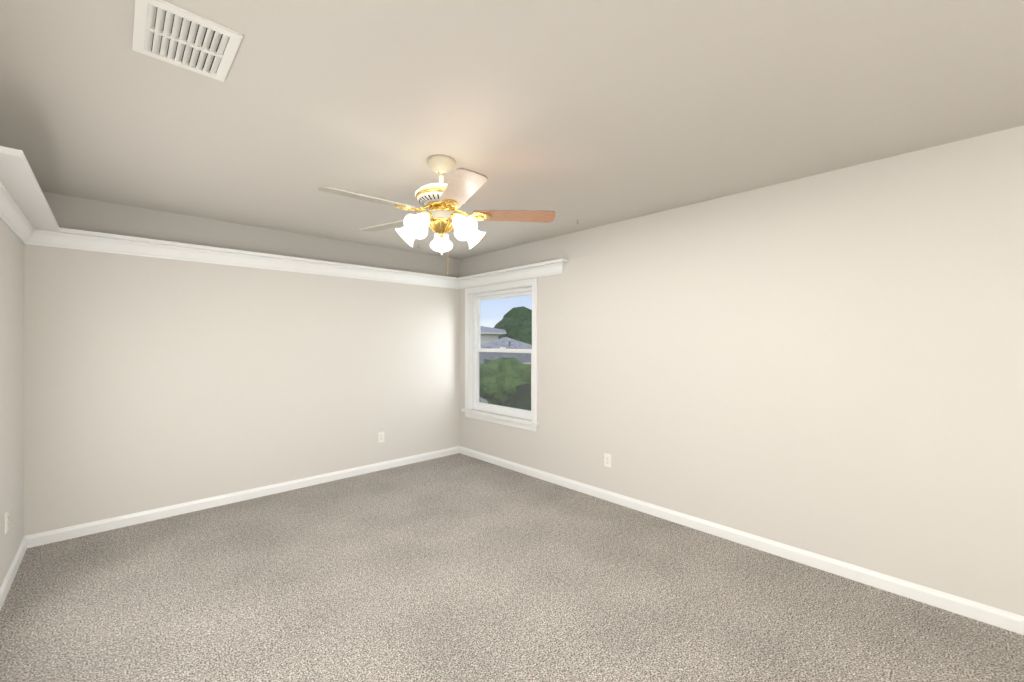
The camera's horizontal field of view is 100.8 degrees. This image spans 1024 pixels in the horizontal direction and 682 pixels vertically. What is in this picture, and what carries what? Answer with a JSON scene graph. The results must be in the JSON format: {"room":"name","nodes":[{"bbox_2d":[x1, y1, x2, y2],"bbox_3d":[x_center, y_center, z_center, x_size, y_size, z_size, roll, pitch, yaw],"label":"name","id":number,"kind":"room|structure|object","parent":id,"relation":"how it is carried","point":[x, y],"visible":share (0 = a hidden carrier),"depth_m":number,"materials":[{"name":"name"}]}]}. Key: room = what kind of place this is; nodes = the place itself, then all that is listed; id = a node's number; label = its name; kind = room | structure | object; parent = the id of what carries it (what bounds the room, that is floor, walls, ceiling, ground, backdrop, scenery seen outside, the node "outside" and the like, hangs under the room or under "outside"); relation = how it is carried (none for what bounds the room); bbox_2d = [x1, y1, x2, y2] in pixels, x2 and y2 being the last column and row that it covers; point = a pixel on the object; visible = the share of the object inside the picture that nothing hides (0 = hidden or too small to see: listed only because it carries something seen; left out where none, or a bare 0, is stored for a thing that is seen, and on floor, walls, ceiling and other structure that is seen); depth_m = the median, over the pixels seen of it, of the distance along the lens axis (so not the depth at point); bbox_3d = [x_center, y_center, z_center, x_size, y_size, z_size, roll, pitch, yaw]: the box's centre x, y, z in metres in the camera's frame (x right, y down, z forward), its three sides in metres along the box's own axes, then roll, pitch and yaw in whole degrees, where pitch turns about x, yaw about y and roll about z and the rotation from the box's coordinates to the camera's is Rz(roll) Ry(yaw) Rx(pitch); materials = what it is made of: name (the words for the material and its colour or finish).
{"room":"empty bedroom","nodes":[
{"label":"empty bedroom","id":0,"kind":"room"},
{"bbox_2d":[0,218,23,586],"bbox_3d":[-1.041,0.182,0.367,0.120,2.440,6.760,0,0,-43],"label":"wall","id":1,"kind":"structure","parent":0,"point":[11,372],"depth_m":2.52,"materials":[{"name":"white paint"}]},
{"bbox_2d":[5,510,8,533],"bbox_3d":[-2.854,1.017,2.396,0.008,0.114,0.070,0,0,-43],"label":"electrical outlet","id":2,"kind":"object","parent":1,"relation":"attached to","point":[7,521],"visible":0.98,"depth_m":2.38,"materials":[{"name":"white plastic"}]},
{"bbox_2d":[0,534,31,609],"bbox_3d":[-0.992,1.359,0.413,0.013,0.085,6.760,0,0,-43],"label":"baseboard","id":3,"kind":"structure","parent":1,"relation":"attached to","point":[26,543],"depth_m":2.52,"materials":[{"name":"white wood"}]},
{"bbox_2d":[24,192,459,535],"bbox_3d":[-2.026,0.182,4.159,3.868,2.440,0.120,0,0,-43],"label":"wall","id":4,"kind":"structure","parent":0,"point":[150,383],"depth_m":3.59,"materials":[{"name":"paint"}]},
{"bbox_2d":[32,446,459,546],"bbox_3d":[-1.980,1.359,4.111,3.570,0.085,0.013,0,0,-43],"label":"baseboard","id":5,"kind":"structure","parent":4,"relation":"attached to","point":[61,534],"depth_m":3.60,"materials":[{"name":"white wood"}]},
{"bbox_2d":[0,146,567,288],"bbox_3d":[-1.383,-0.727,3.473,3.708,0.128,1.760,0,0,-43],"label":"crown molding","id":6,"kind":"structure","parent":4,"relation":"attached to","point":[27,216],"depth_m":3.33,"materials":[{"name":"white wood"}]},
{"bbox_2d":[378,432,383,442],"bbox_3d":[-1.429,1.044,4.631,0.070,0.114,0.008,0,0,-43],"label":"electrical outlet","id":7,"kind":"object","parent":4,"relation":"attached to","point":[380,437],"visible":1,"depth_m":4.62,"materials":[{"name":"white plastic"}]},
{"bbox_2d":[0,453,1023,681],"bbox_3d":[0.326,1.452,1.649,3.868,0.100,7.000,0,0,-43],"label":"floor","id":8,"kind":"structure","parent":0,"point":[458,567],"depth_m":2.28,"materials":[{"name":"grey carpet"}]},
{"bbox_2d":[0,0,1023,259],"bbox_3d":[0.326,-1.088,1.649,3.868,0.100,7.000,0,0,-43],"label":"ceiling","id":9,"kind":"structure","parent":0,"point":[580,114],"depth_m":1.83,"materials":[{"name":"grey paint"}]},
{"bbox_2d":[132,0,242,81],"bbox_3d":[-1.124,-1.032,1.462,0.270,0.013,0.340,0,0,-43],"label":"ceiling vent","id":10,"kind":"object","parent":9,"relation":"in","point":[165,31],"visible":0.98,"depth_m":1.44,"materials":[{"name":"white metal"}]},
{"bbox_2d":[318,155,555,273],"bbox_3d":[-0.441,-0.711,2.409,1.235,0.655,1.269,0,0,-43],"label":"fan","id":11,"kind":"object","parent":9,"relation":"hanging from","point":[441,201],"visible":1,"depth_m":2.34,"materials":[{"name":"beige"}]},
{"bbox_2d":[460,125,1023,615],"bbox_3d":[1.694,0.182,2.931,0.120,2.440,6.760,0,0,-43],"label":"wall","id":12,"kind":"structure","parent":0,"point":[830,363],"depth_m":2.63,"materials":[{"name":"paint"}]},
{"bbox_2d":[462,278,538,431],"bbox_3d":[-0.125,0.136,4.845,0.175,1.583,1.276,0,0,-43],"label":"window unit","id":13,"kind":"structure","parent":12,"relation":"in","point":[474,296],"depth_m":4.92,"materials":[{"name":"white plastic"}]},
{"bbox_2d":[604,453,610,466],"bbox_3d":[0.845,1.047,3.742,0.008,0.114,0.070,0,0,-43],"label":"electrical outlet","id":14,"kind":"object","parent":12,"relation":"attached to","point":[607,460],"visible":1,"depth_m":3.74,"materials":[{"name":"white plastic"}]},
{"bbox_2d":[460,446,1023,634],"bbox_3d":[1.645,1.359,2.885,0.013,0.085,6.760,0,0,-43],"label":"baseboard","id":15,"kind":"structure","parent":12,"relation":"attached to","point":[1003,619],"depth_m":2.68,"materials":[{"name":"white wood"}]},
{"label":"outside","id":16,"kind":"structure","parent":0,"visible":0},
{"bbox_3d":[2.739,4.502,84.809,200.000,0.200,200.000,0,0,-43],"label":"ground","id":17,"kind":"structure","parent":16,"visible":0},
{"bbox_2d":[480,338,497,402],"bbox_3d":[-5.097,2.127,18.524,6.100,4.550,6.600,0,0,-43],"label":"house","id":18,"kind":"structure","parent":17,"relation":"on","point":[490,341],"depth_m":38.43,"materials":[{"name":"beige brick"}]},
{"bbox_2d":[481,326,505,335],"bbox_3d":[-5.993,0.952,66.343,14.000,6.900,11.000,0,0,-43],"label":"house","id":19,"kind":"structure","parent":17,"relation":"on","point":[487,331],"depth_m":63.28,"materials":[{"name":"beige brick"}]},
{"bbox_2d":[480,306,531,410],"bbox_3d":[1.654,-1.534,56.904,64.993,12.041,66.444,0,0,-43],"label":"trees","id":20,"kind":"object","parent":17,"relation":"on","point":[520,324],"depth_m":13.75,"materials":[{"name":"green plant"}]},
{"bbox_2d":[481,336,531,363],"bbox_3d":[-0.618,1.972,39.992,10.000,4.860,10.000,0,0,-43],"label":"house","id":21,"kind":"structure","parent":17,"relation":"on","point":[502,342],"depth_m":38.02,"materials":[{"name":"beige brick"}]}
]}

